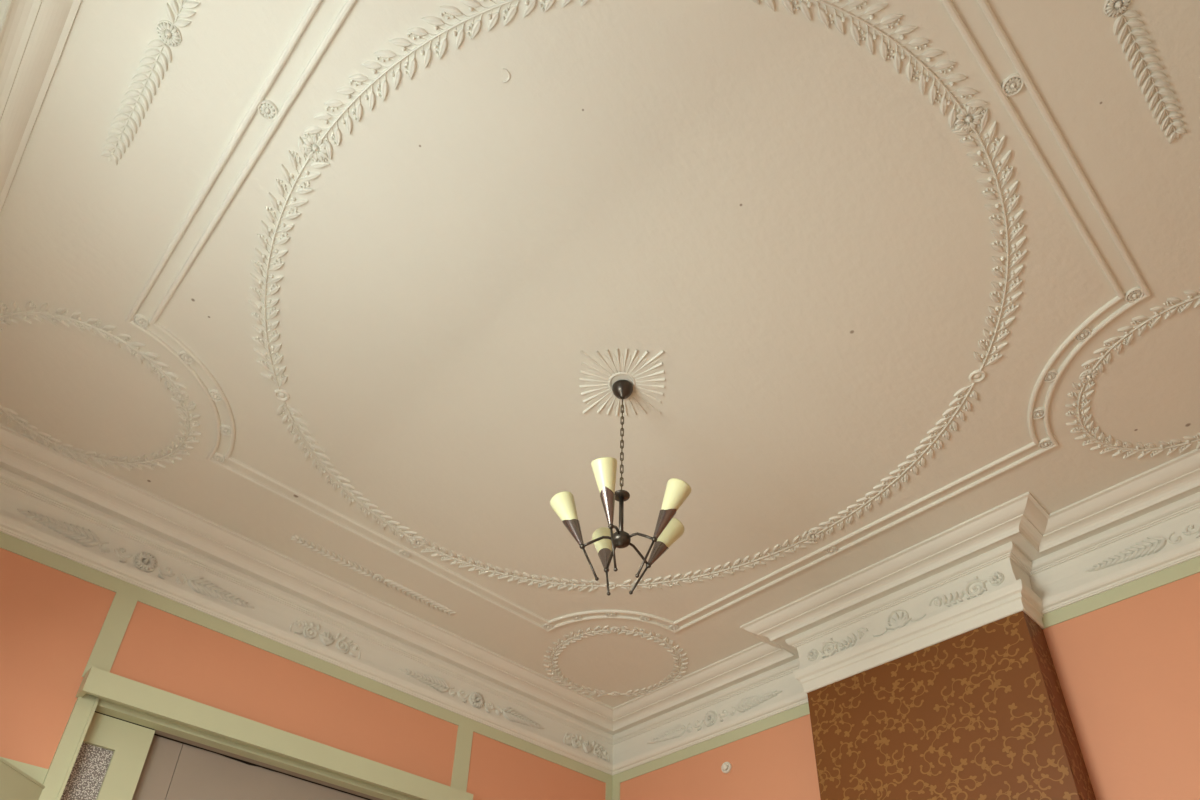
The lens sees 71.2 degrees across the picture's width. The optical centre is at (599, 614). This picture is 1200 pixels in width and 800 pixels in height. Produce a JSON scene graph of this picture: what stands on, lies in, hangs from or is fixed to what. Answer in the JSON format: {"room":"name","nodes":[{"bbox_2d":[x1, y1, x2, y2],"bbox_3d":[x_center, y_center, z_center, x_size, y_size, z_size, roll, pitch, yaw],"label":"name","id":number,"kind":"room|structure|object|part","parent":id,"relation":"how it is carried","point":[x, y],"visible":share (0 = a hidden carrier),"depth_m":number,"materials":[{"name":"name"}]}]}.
{"room":"historic interior","nodes":[
{"label":"historic interior","id":0,"kind":"room"},
{"bbox_2d":[0,548,605,799],"bbox_3d":[-1.326,1.432,3.071,3.973,3.500,0.053,29,-42,-35],"label":"wall","id":1,"kind":"structure","parent":0,"point":[52,620],"depth_m":3.44,"materials":[{"name":"paint"}]},
{"bbox_2d":[1,757,47,783],"bbox_3d":[-2.305,1.343,1.966,1.010,2.398,0.006,29,-42,-35],"label":"trim","id":2,"kind":"structure","parent":1,"relation":"attached to","point":[37,773],"depth_m":2.87,"materials":[{"name":"green paint"}]},
{"bbox_2d":[39,693,99,799],"bbox_3d":[-1.926,1.412,2.381,0.065,2.752,0.079,29,-42,-35],"label":"trim","id":3,"kind":"structure","parent":1,"relation":"attached to","point":[64,758],"depth_m":2.96,"materials":[{"name":"green paint"}]},
{"bbox_2d":[60,712,154,799],"bbox_3d":[-1.864,1.530,2.484,0.240,2.670,0.040,29,-42,-35],"label":"door","id":4,"kind":"structure","parent":1,"relation":"in","point":[108,765],"depth_m":3.12,"materials":[{"name":"green paint"}]},
{"bbox_3d":[-1.893,1.106,2.716,0.129,1.472,0.007,29,-42,-35],"label":"glass pane","id":5,"kind":"part","parent":4,"relation":"part of","materials":[{"name":"grey glass"}]},
{"bbox_2d":[82,592,137,676],"bbox_3d":[-1.883,0.087,3.228,0.080,0.377,0.006,29,-42,-35],"label":"trim","id":6,"kind":"structure","parent":1,"relation":"attached to","point":[112,632],"depth_m":3.23,"materials":[{"name":"green paint"}]},
{"bbox_2d":[17,509,253,608],"bbox_3d":[-1.845,-0.219,3.413,0.933,0.090,0.042,29,-42,-35],"label":"frond","id":7,"kind":"object","parent":1,"relation":"attached to","point":[86,537],"visible":1,"depth_m":3.39,"materials":[{"name":"paint"}]},
{"bbox_2d":[133,552,156,571],"bbox_3d":[-1.845,-0.219,3.413,0.090,0.090,0.042,29,-42,-35],"label":"flower","id":8,"kind":"object","parent":7,"relation":"on","point":[137,559],"depth_m":3.41,"materials":[{"name":"paint"}]},
{"bbox_2d":[95,711,370,799],"bbox_3d":[-1.403,1.780,2.902,1.668,2.730,0.112,29,-42,-35],"label":"trim","id":9,"kind":"structure","parent":1,"relation":"attached to","point":[236,759],"depth_m":3.56,"materials":[{"name":"green wood"}]},
{"bbox_2d":[95,698,420,799],"bbox_3d":[-1.307,0.614,3.582,1.580,0.085,0.080,29,-42,-35],"label":"trim","id":10,"kind":"structure","parent":1,"relation":"attached to","point":[104,706],"depth_m":3.43,"materials":[{"name":"green paint"}]},
{"bbox_2d":[154,729,382,799],"bbox_3d":[-1.262,0.706,3.676,1.335,0.036,0.038,29,-42,-35],"label":"trim","id":11,"kind":"structure","parent":1,"relation":"attached to","point":[161,733],"depth_m":3.54,"materials":[{"name":"green wood"}]},
{"bbox_2d":[76,667,472,799],"bbox_3d":[-1.260,0.585,3.551,1.727,0.098,0.086,29,-42,-35],"label":"trim","id":12,"kind":"structure","parent":1,"relation":"attached to","point":[97,682],"depth_m":3.40,"materials":[{"name":"green paint"}]},
{"bbox_2d":[0,532,612,784],"bbox_3d":[-1.276,0.233,3.827,3.748,0.059,0.006,29,-42,-35],"label":"trim","id":13,"kind":"structure","parent":1,"relation":"attached to","point":[7,542],"depth_m":3.69,"materials":[{"name":"green paint"}]},
{"bbox_2d":[290,620,359,658],"bbox_3d":[-1.262,0.108,3.888,0.358,0.102,0.022,29,-42,-35],"label":"scroll","id":14,"kind":"object","parent":1,"relation":"attached to","point":[325,639],"visible":1,"depth_m":3.87,"materials":[{"name":"paint"}]},
{"bbox_2d":[451,726,472,791],"bbox_3d":[-0.689,0.740,4.179,0.091,0.377,0.006,29,-42,-35],"label":"trim","id":15,"kind":"structure","parent":1,"relation":"attached to","point":[459,780],"depth_m":4.19,"materials":[{"name":"green paint"}]},
{"bbox_2d":[400,669,544,728],"bbox_3d":[-0.635,0.443,4.377,0.933,0.090,0.042,29,-42,-35],"label":"frond","id":16,"kind":"object","parent":1,"relation":"attached to","point":[441,685],"visible":1,"depth_m":4.36,"materials":[{"name":"paint"}]},
{"bbox_2d":[469,692,483,707],"bbox_3d":[-0.635,0.443,4.377,0.090,0.090,0.042,29,-42,-35],"label":"flower","id":17,"kind":"object","parent":16,"relation":"on","point":[478,703],"depth_m":4.37,"materials":[{"name":"paint"}]},
{"bbox_2d":[563,733,608,761],"bbox_3d":[-0.071,0.760,4.837,0.358,0.102,0.022,29,-42,-35],"label":"scroll","id":18,"kind":"object","parent":1,"relation":"attached to","point":[586,746],"visible":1,"depth_m":4.82,"materials":[{"name":"paint"}]},
{"bbox_2d":[605,783,619,799],"bbox_3d":[0.040,2.289,3.996,0.055,3.138,0.064,29,-42,-35],"label":"trim","id":19,"kind":"structure","parent":1,"relation":"attached to","point":[612,791],"depth_m":4.84,"materials":[{"name":"green paint"}]},
{"bbox_2d":[0,0,1199,707],"bbox_3d":[-0.012,-0.775,2.936,3.973,0.114,4.321,29,-42,-35],"label":"ceiling","id":20,"kind":"structure","parent":0,"point":[746,193],"depth_m":2.50,"materials":[{"name":"paint"}]},
{"bbox_2d":[0,301,200,470],"bbox_3d":[-1.792,-0.760,2.920,0.742,0.016,0.761,1,-33,1],"label":"wreath","id":21,"kind":"object","parent":20,"relation":"attached to","point":[178,394],"visible":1,"depth_m":2.94,"materials":[{"name":"paint"}]},
{"bbox_2d":[172,389,188,401],"bbox_3d":[-1.459,-0.757,2.912,0.055,0.016,0.055,29,-42,-35],"label":"flower","id":22,"kind":"object","parent":21,"relation":"on","point":[178,394],"depth_m":2.91,"materials":[{"name":"paint"}]},
{"bbox_2d":[132,314,149,327],"bbox_3d":[-1.455,-0.925,2.653,0.051,0.016,0.051,29,-42,-35],"label":"roundel","id":23,"kind":"object","parent":20,"relation":"attached to","point":[141,320],"visible":1,"depth_m":2.65,"materials":[{"name":"paint"}]},
{"bbox_2d":[101,0,199,165],"bbox_3d":[-1.013,-1.359,1.967,0.055,0.020,0.845,29,-42,-35],"label":"frond","id":24,"kind":"object","parent":20,"relation":"attached to","point":[165,31],"visible":1,"depth_m":2.05,"materials":[{"name":"paint"}]},
{"bbox_3d":[-1.158,-1.286,2.099,0.004,0.004,0.383,29,-42,-35],"label":"stem","id":25,"kind":"part","parent":24,"relation":"part of","materials":[{"name":"paint"}]},
{"bbox_2d":[156,20,181,46],"bbox_3d":[-1.013,-1.359,1.967,0.055,0.020,0.055,29,-42,-35],"label":"flower","id":26,"kind":"object","parent":24,"relation":"on","point":[165,31],"depth_m":1.97,"materials":[{"name":"paint"}]},
{"bbox_3d":[-0.868,-1.445,1.843,0.004,0.004,0.383,29,-42,-35],"label":"stem","id":27,"kind":"part","parent":24,"relation":"part of","materials":[{"name":"paint"}]},
{"bbox_2d":[179,351,194,363],"bbox_3d":[-1.366,-0.846,2.771,0.051,0.016,0.051,29,-42,-35],"label":"roundel","id":28,"kind":"object","parent":20,"relation":"attached to","point":[187,359],"visible":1,"depth_m":2.77,"materials":[{"name":"paint"}]},
{"bbox_2d":[209,389,221,401],"bbox_3d":[-1.333,-0.755,2.908,0.051,0.016,0.051,29,-42,-35],"label":"roundel","id":29,"kind":"object","parent":20,"relation":"attached to","point":[213,393],"visible":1,"depth_m":2.90,"materials":[{"name":"paint"}]},
{"bbox_2d":[212,453,225,462],"bbox_3d":[-1.444,-0.588,3.169,0.051,0.016,0.051,29,-42,-35],"label":"roundel","id":30,"kind":"object","parent":20,"relation":"attached to","point":[218,458],"visible":1,"depth_m":3.17,"materials":[{"name":"paint"}]},
{"bbox_2d":[220,425,230,435],"bbox_3d":[-1.360,-0.666,3.047,0.051,0.016,0.051,29,-42,-35],"label":"roundel","id":31,"kind":"object","parent":20,"relation":"attached to","point":[225,429],"visible":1,"depth_m":3.04,"materials":[{"name":"paint"}]},
{"bbox_2d":[258,99,278,120],"bbox_3d":[-0.836,-1.264,2.108,0.051,0.016,0.051,29,-42,-35],"label":"roundel","id":32,"kind":"object","parent":20,"relation":"attached to","point":[267,109],"visible":1,"depth_m":2.11,"materials":[{"name":"paint"}]},
{"bbox_2d":[291,535,455,615],"bbox_3d":[-1.007,-0.159,3.805,0.845,0.020,0.055,29,-42,-35],"label":"frond","id":33,"kind":"object","parent":20,"relation":"attached to","point":[376,577],"visible":1,"depth_m":3.78,"materials":[{"name":"paint"}]},
{"bbox_3d":[-1.157,-0.247,3.689,0.383,0.004,0.004,29,-42,-35],"label":"stem","id":34,"kind":"part","parent":33,"relation":"part of","materials":[{"name":"paint"}]},
{"bbox_2d":[372,574,384,581],"bbox_3d":[-1.007,-0.159,3.805,0.055,0.020,0.055,29,-42,-35],"label":"flower","id":35,"kind":"object","parent":33,"relation":"on","point":[376,577],"depth_m":3.80,"materials":[{"name":"paint"}]},
{"bbox_2d":[399,549,409,556],"bbox_3d":[-0.849,-0.263,3.643,0.051,0.016,0.051,29,-42,-35],"label":"roundel","id":36,"kind":"object","parent":20,"relation":"attached to","point":[402,553],"visible":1,"depth_m":3.64,"materials":[{"name":"paint"}]},
{"bbox_2d":[543,623,552,629],"bbox_3d":[-0.254,0.063,4.117,0.051,0.016,0.051,29,-42,-35],"label":"roundel","id":37,"kind":"object","parent":20,"relation":"attached to","point":[546,626],"visible":1,"depth_m":4.11,"materials":[{"name":"paint"}]},
{"bbox_2d":[572,615,581,620],"bbox_3d":[-0.112,0.017,4.041,0.051,0.016,0.051,29,-42,-35],"label":"roundel","id":38,"kind":"object","parent":20,"relation":"attached to","point":[575,618],"visible":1,"depth_m":4.04,"materials":[{"name":"paint"}]},
{"bbox_2d":[606,613,615,616],"bbox_3d":[0.052,0.002,4.011,0.051,0.016,0.051,29,-42,-35],"label":"roundel","id":39,"kind":"object","parent":20,"relation":"attached to","point":[607,614],"visible":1,"depth_m":4.01,"materials":[{"name":"paint"}]},
{"bbox_2d":[543,626,687,697],"bbox_3d":[0.081,0.264,4.411,0.762,0.016,0.745,1,-33,2],"label":"wreath","id":40,"kind":"object","parent":20,"relation":"attached to","point":[627,630],"visible":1,"depth_m":4.35,"materials":[{"name":"paint"}]},
{"bbox_2d":[611,692,619,696],"bbox_3d":[0.087,0.452,4.700,0.055,0.016,0.055,29,-42,-35],"label":"flower","id":41,"kind":"object","parent":40,"relation":"on","point":[615,694],"depth_m":4.70,"materials":[{"name":"paint"}]},
{"bbox_2d":[610,627,620,632],"bbox_3d":[0.075,0.082,4.133,0.055,0.016,0.055,29,-42,-35],"label":"flower","id":42,"kind":"object","parent":40,"relation":"on","point":[613,629],"depth_m":4.13,"materials":[{"name":"paint"}]},
{"bbox_2d":[550,380,690,595],"bbox_3d":[0.084,-0.424,2.622,0.424,0.809,0.410,29,-42,-35],"label":"chandelier","id":43,"kind":"object","parent":20,"relation":"hanging from","point":[668,529],"visible":1,"depth_m":2.48,"materials":[{"name":"brown metal"}]},
{"bbox_3d":[-0.112,-0.307,2.531,0.080,0.130,0.083,29,-42,-35],"label":"lamp shade","id":44,"kind":"part","parent":43,"relation":"part of","materials":[{"name":"beige glass"}]},
{"bbox_3d":[-0.031,-0.151,2.424,0.051,0.118,0.007,-1,-33,4],"label":"tail rod","id":45,"kind":"part","parent":43,"relation":"part of","materials":[{"name":"brown metal"}]},
{"bbox_3d":[-0.007,-0.214,2.469,0.092,0.046,0.008,3,-33,-2],"label":"arm","id":46,"kind":"part","parent":43,"relation":"part of","materials":[{"name":"brown metal"}]},
{"bbox_3d":[0.015,-0.210,2.675,0.076,0.130,0.086,29,-42,-35],"label":"lamp shade","id":47,"kind":"part","parent":43,"relation":"part of","materials":[{"name":"beige glass"}]},
{"bbox_3d":[0.018,-0.392,2.393,0.091,0.130,0.075,29,-42,-35],"label":"lamp shade","id":48,"kind":"part","parent":43,"relation":"part of","materials":[{"name":"beige glass"}]},
{"bbox_3d":[0.022,-0.099,2.502,0.007,0.118,0.051,7,-33,-8],"label":"tail rod","id":49,"kind":"part","parent":43,"relation":"part of","materials":[{"name":"brown metal"}]},
{"bbox_3d":[0.036,-0.175,2.527,0.008,0.046,0.095,13,-35,-17],"label":"arm","id":50,"kind":"part","parent":43,"relation":"part of","materials":[{"name":"brown metal"}]},
{"bbox_3d":[0.037,-0.189,2.365,0.007,0.117,0.055,-9,-35,16],"label":"tail rod","id":51,"kind":"part","parent":43,"relation":"part of","materials":[{"name":"brown metal"}]},
{"bbox_3d":[0.064,-0.294,2.526,0.014,0.171,0.014,29,-42,-35],"label":"rod","id":52,"kind":"part","parent":43,"relation":"part of","materials":[{"name":"brown metal"}]},
{"bbox_3d":[0.071,-0.544,2.690,0.010,0.440,0.010,29,-42,-35],"label":"chain","id":53,"kind":"part","parent":43,"relation":"part of","materials":[{"name":"grey metal"}]},
{"bbox_3d":[0.113,-0.182,2.512,0.097,0.046,0.008,28,-42,-35],"label":"arm","id":54,"kind":"part","parent":43,"relation":"part of","materials":[{"name":"brown metal"}]},
{"bbox_3d":[0.119,-0.107,2.490,0.061,0.115,0.007,12,-34,-15],"label":"tail rod","id":55,"kind":"part","parent":43,"relation":"part of","materials":[{"name":"brown metal"}]},
{"bbox_3d":[0.121,-0.225,2.448,0.086,0.046,0.008,-14,-36,22],"label":"arm","id":56,"kind":"part","parent":43,"relation":"part of","materials":[{"name":"brown metal"}]},
{"bbox_3d":[0.132,-0.164,2.401,0.059,0.116,0.007,-13,-36,21],"label":"tail rod","id":57,"kind":"part","parent":43,"relation":"part of","materials":[{"name":"brown metal"}]},
{"bbox_3d":[0.220,-0.241,2.611,0.096,0.130,0.075,29,-42,-35],"label":"lamp shade","id":58,"kind":"part","parent":43,"relation":"part of","materials":[{"name":"beige glass"}]},
{"bbox_3d":[0.226,-0.335,2.469,0.075,0.130,0.095,29,-42,-35],"label":"lamp shade","id":59,"kind":"part","parent":43,"relation":"part of","materials":[{"name":"beige glass"}]},
{"bbox_2d":[579,348,664,415],"bbox_3d":[0.074,-0.778,2.824,0.288,0.007,0.288,1,-33,1],"label":"rosette","id":60,"kind":"object","parent":20,"relation":"attached to","point":[602,391],"visible":0.91,"depth_m":2.81,"materials":[{"name":"paint"}]},
{"bbox_2d":[149,0,1124,625],"bbox_3d":[0.073,-0.770,2.833,2.486,0.011,2.616,29,-42,-35],"label":"trim","id":61,"kind":"structure","parent":20,"relation":"attached to","point":[948,5],"depth_m":2.54,"materials":[{"name":"paint"}]},
{"bbox_2d":[248,0,1026,591],"bbox_3d":[0.071,-0.766,2.832,2.517,0.018,2.363,-17,-38,26],"label":"wreath","id":62,"kind":"object","parent":20,"relation":"attached to","point":[957,120],"visible":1,"depth_m":2.31,"materials":[{"name":"paint"}]},
{"bbox_2d":[303,134,327,161],"bbox_3d":[-0.742,-1.211,2.183,0.078,0.018,0.078,29,-42,-35],"label":"flower","id":63,"kind":"object","parent":62,"relation":"on","point":[309,140],"depth_m":2.18,"materials":[{"name":"paint"}]},
{"bbox_2d":[410,536,426,547],"bbox_3d":[-0.775,-0.303,3.576,0.078,0.018,0.078,29,-42,-35],"label":"flower","id":64,"kind":"object","parent":62,"relation":"on","point":[423,544],"depth_m":3.57,"materials":[{"name":"paint"}]},
{"bbox_2d":[804,530,822,541],"bbox_3d":[0.885,-0.322,3.479,0.078,0.018,0.078,29,-42,-35],"label":"flower","id":65,"kind":"object","parent":62,"relation":"on","point":[810,536],"depth_m":3.47,"materials":[{"name":"paint"}]},
{"bbox_2d":[952,104,984,132],"bbox_3d":[0.918,-1.230,2.087,0.078,0.018,0.078,29,-42,-35],"label":"flower","id":66,"kind":"object","parent":62,"relation":"on","point":[978,118],"depth_m":2.09,"materials":[{"name":"paint"}]},
{"bbox_2d":[125,0,1150,632],"bbox_3d":[0.073,-0.770,2.833,2.599,0.011,2.728,29,-42,-35],"label":"trim","id":67,"kind":"structure","parent":20,"relation":"attached to","point":[985,7],"depth_m":2.54,"materials":[{"name":"paint"}]},
{"bbox_2d":[640,616,649,620],"bbox_3d":[0.217,0.019,4.032,0.051,0.016,0.051,29,-42,-35],"label":"roundel","id":68,"kind":"object","parent":20,"relation":"attached to","point":[641,617],"visible":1,"depth_m":4.03,"materials":[{"name":"paint"}]},
{"bbox_2d":[669,625,678,630],"bbox_3d":[0.362,0.068,4.100,0.051,0.016,0.051,29,-42,-35],"label":"roundel","id":69,"kind":"object","parent":20,"relation":"attached to","point":[675,627],"visible":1,"depth_m":4.10,"materials":[{"name":"paint"}]},
{"bbox_2d":[825,546,837,553],"bbox_3d":[0.982,-0.271,3.555,0.051,0.016,0.051,29,-42,-35],"label":"roundel","id":70,"kind":"object","parent":20,"relation":"attached to","point":[832,550],"visible":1,"depth_m":3.56,"materials":[{"name":"paint"}]},
{"bbox_2d":[1001,73,1023,96],"bbox_3d":[0.996,-1.273,2.020,0.051,0.016,0.051,29,-42,-35],"label":"roundel","id":71,"kind":"object","parent":20,"relation":"attached to","point":[1011,84],"visible":1,"depth_m":2.02,"materials":[{"name":"paint"}]},
{"bbox_2d":[1032,407,1044,419],"bbox_3d":[1.512,-0.690,2.893,0.051,0.016,0.051,29,-42,-35],"label":"roundel","id":72,"kind":"object","parent":20,"relation":"attached to","point":[1038,413],"visible":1,"depth_m":2.89,"materials":[{"name":"paint"}]},
{"bbox_2d":[1038,438,1052,448],"bbox_3d":[1.601,-0.611,3.010,0.051,0.016,0.051,29,-42,-35],"label":"roundel","id":73,"kind":"object","parent":20,"relation":"attached to","point":[1045,443],"visible":1,"depth_m":3.01,"materials":[{"name":"paint"}]},
{"bbox_2d":[1043,369,1057,382],"bbox_3d":[1.479,-0.780,2.756,0.051,0.016,0.051,29,-42,-35],"label":"roundel","id":74,"kind":"object","parent":20,"relation":"attached to","point":[1050,376],"visible":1,"depth_m":2.75,"materials":[{"name":"paint"}]},
{"bbox_2d":[1074,327,1090,341],"bbox_3d":[1.506,-0.870,2.617,0.051,0.016,0.051,29,-42,-35],"label":"roundel","id":75,"kind":"object","parent":20,"relation":"attached to","point":[1086,331],"visible":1,"depth_m":2.62,"materials":[{"name":"paint"}]},
{"bbox_2d":[1065,288,1199,458],"bbox_3d":[1.938,-0.775,2.745,0.750,0.016,0.759,1,-33,1],"label":"wreath","id":76,"kind":"object","parent":20,"relation":"attached to","point":[1089,375],"visible":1,"depth_m":2.82,"materials":[{"name":"paint"}]},
{"bbox_2d":[1079,369,1097,382],"bbox_3d":[1.605,-0.779,2.752,0.055,0.016,0.055,29,-42,-35],"label":"flower","id":77,"kind":"object","parent":76,"relation":"on","point":[1089,375],"depth_m":2.75,"materials":[{"name":"paint"}]},
{"bbox_2d":[1124,287,1143,302],"bbox_3d":[1.590,-0.948,2.494,0.051,0.016,0.051,29,-42,-35],"label":"roundel","id":78,"kind":"object","parent":20,"relation":"attached to","point":[1134,293],"visible":1,"depth_m":2.49,"materials":[{"name":"paint"}]},
{"bbox_2d":[1104,0,1186,143],"bbox_3d":[1.159,-1.362,1.874,0.845,0.020,0.055,29,-42,-35],"label":"frond","id":79,"kind":"object","parent":20,"relation":"attached to","point":[1114,8],"visible":1,"depth_m":1.98,"materials":[{"name":"paint"}]},
{"bbox_2d":[1104,0,1130,17],"bbox_3d":[1.159,-1.362,1.874,0.055,0.020,0.055,29,-42,-35],"label":"flower","id":80,"kind":"object","parent":79,"relation":"on","point":[1114,8],"depth_m":1.88,"materials":[{"name":"paint"}]},
{"bbox_3d":[1.310,-1.286,1.998,0.383,0.004,0.004,29,-42,-35],"label":"stem","id":81,"kind":"part","parent":79,"relation":"part of","materials":[{"name":"paint"}]},
{"bbox_2d":[620,572,1199,799],"bbox_3d":[1.459,1.427,2.949,0.110,3.500,3.969,29,-42,-35],"label":"wall","id":82,"kind":"structure","parent":0,"point":[1128,670],"depth_m":3.10,"materials":[{"name":"paint"}]},
{"bbox_2d":[612,703,809,784],"bbox_3d":[0.583,0.692,4.454,0.006,0.059,1.472,29,-42,-35],"label":"trim","id":83,"kind":"structure","parent":82,"relation":"attached to","point":[802,710],"depth_m":4.42,"materials":[{"name":"green paint"}]},
{"bbox_2d":[647,691,781,743],"bbox_3d":[0.582,0.554,4.498,0.042,0.090,0.933,29,-42,-35],"label":"frond","id":84,"kind":"object","parent":82,"relation":"attached to","point":[743,705],"visible":1,"depth_m":4.48,"materials":[{"name":"paint"}]},
{"bbox_2d":[703,710,716,726],"bbox_3d":[0.582,0.554,4.498,0.042,0.090,0.090,29,-42,-35],"label":"flower","id":85,"kind":"object","parent":84,"relation":"on","point":[711,715],"depth_m":4.49,"materials":[{"name":"paint"}]},
{"bbox_2d":[721,762,731,773],"bbox_3d":[0.644,0.783,4.298,0.025,0.061,0.061,29,-42,-35],"label":"wall fitting","id":86,"kind":"object","parent":82,"relation":"attached to","point":[726,767],"visible":1,"depth_m":4.29,"materials":[{"name":"white plastic"}]},
{"bbox_2d":[1042,556,1199,628],"bbox_3d":[2.268,-0.231,2.971,0.006,0.059,1.393,29,-42,-35],"label":"trim","id":87,"kind":"structure","parent":82,"relation":"attached to","point":[1191,567],"depth_m":3.20,"materials":[{"name":"green paint"}]},
{"bbox_2d":[1085,524,1199,571],"bbox_3d":[2.241,-0.355,3.038,0.042,0.090,0.933,29,-42,-35],"label":"frond","id":88,"kind":"object","parent":82,"relation":"attached to","point":[1153,544],"visible":1,"depth_m":3.20,"materials":[{"name":"paint"}]},
{"bbox_2d":[807,611,1095,799],"bbox_3d":[1.340,1.374,2.872,0.191,3.500,0.999,29,-42,-35],"label":"wall","id":89,"kind":"structure","parent":0,"point":[981,713],"depth_m":3.30,"materials":[{"name":"brown paper"}]},
{"bbox_2d":[0,0,1199,763],"bbox_3d":[0.068,-0.674,2.766,3.753,0.244,3.859,29,-42,-35],"label":"trim","id":90,"kind":"structure","parent":89,"relation":"attached to","point":[1017,538],"depth_m":3.54,"materials":[{"name":"paint"}]},
{"bbox_2d":[0,513,1199,775],"bbox_3d":[0.065,-0.549,2.684,3.753,0.063,3.859,29,-42,-35],"label":"trim","id":91,"kind":"structure","parent":89,"relation":"attached to","point":[1189,550],"depth_m":3.67,"materials":[{"name":"paint"}]},
{"bbox_2d":[807,572,1003,660],"bbox_3d":[1.289,0.020,3.648,0.039,0.108,0.935,29,-42,-35],"label":"garland","id":92,"kind":"object","parent":89,"relation":"attached to","point":[996,578],"visible":1,"depth_m":3.62,"materials":[{"name":"paint"}]},
{"bbox_2d":[807,649,818,660],"bbox_3d":[0.985,0.183,3.917,0.039,0.058,0.059,29,-42,-35],"label":"flower","id":93,"kind":"object","parent":92,"relation":"on","point":[812,654],"depth_m":3.91,"materials":[{"name":"paint"}]},
{"bbox_2d":[989,572,1003,585],"bbox_3d":[1.593,-0.150,3.383,0.039,0.058,0.059,29,-42,-35],"label":"flower","id":94,"kind":"object","parent":92,"relation":"on","point":[996,578],"depth_m":3.38,"materials":[{"name":"paint"}]},
{"bbox_2d":[793,579,1043,693],"bbox_3d":[1.359,0.154,3.654,0.228,0.121,1.071,29,-42,-35],"label":"trim","id":95,"kind":"structure","parent":89,"relation":"attached to","point":[1014,597],"depth_m":3.53,"materials":[{"name":"paint"}]},
{"bbox_3d":[-0.093,2.245,0.964,3.973,0.110,4.321,29,-42,-35],"label":"floor","id":96,"kind":"structure","parent":0,"visible":0},
{"bbox_2d":[0,757,44,799],"bbox_3d":[-1.937,1.179,1.641,1.019,2.334,1.019,29,-42,-35],"label":"tall cabinet","id":97,"kind":"object","parent":96,"relation":"on","point":[15,784],"visible":1,"depth_m":2.74,"materials":[{"name":"paint"}]},
{"bbox_2d":[132,735,182,799],"bbox_3d":[-1.767,1.615,2.615,0.140,2.675,0.013,29,-42,-35],"label":"board","id":98,"kind":"object","parent":96,"relation":"on","point":[160,762],"visible":0.8,"depth_m":3.28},
{"bbox_2d":[165,744,366,799],"bbox_3d":[-1.281,1.880,3.002,1.206,2.676,0.013,29,-42,-35],"label":"board","id":99,"kind":"object","parent":96,"relation":"on","point":[199,774],"visible":1,"depth_m":3.46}
]}

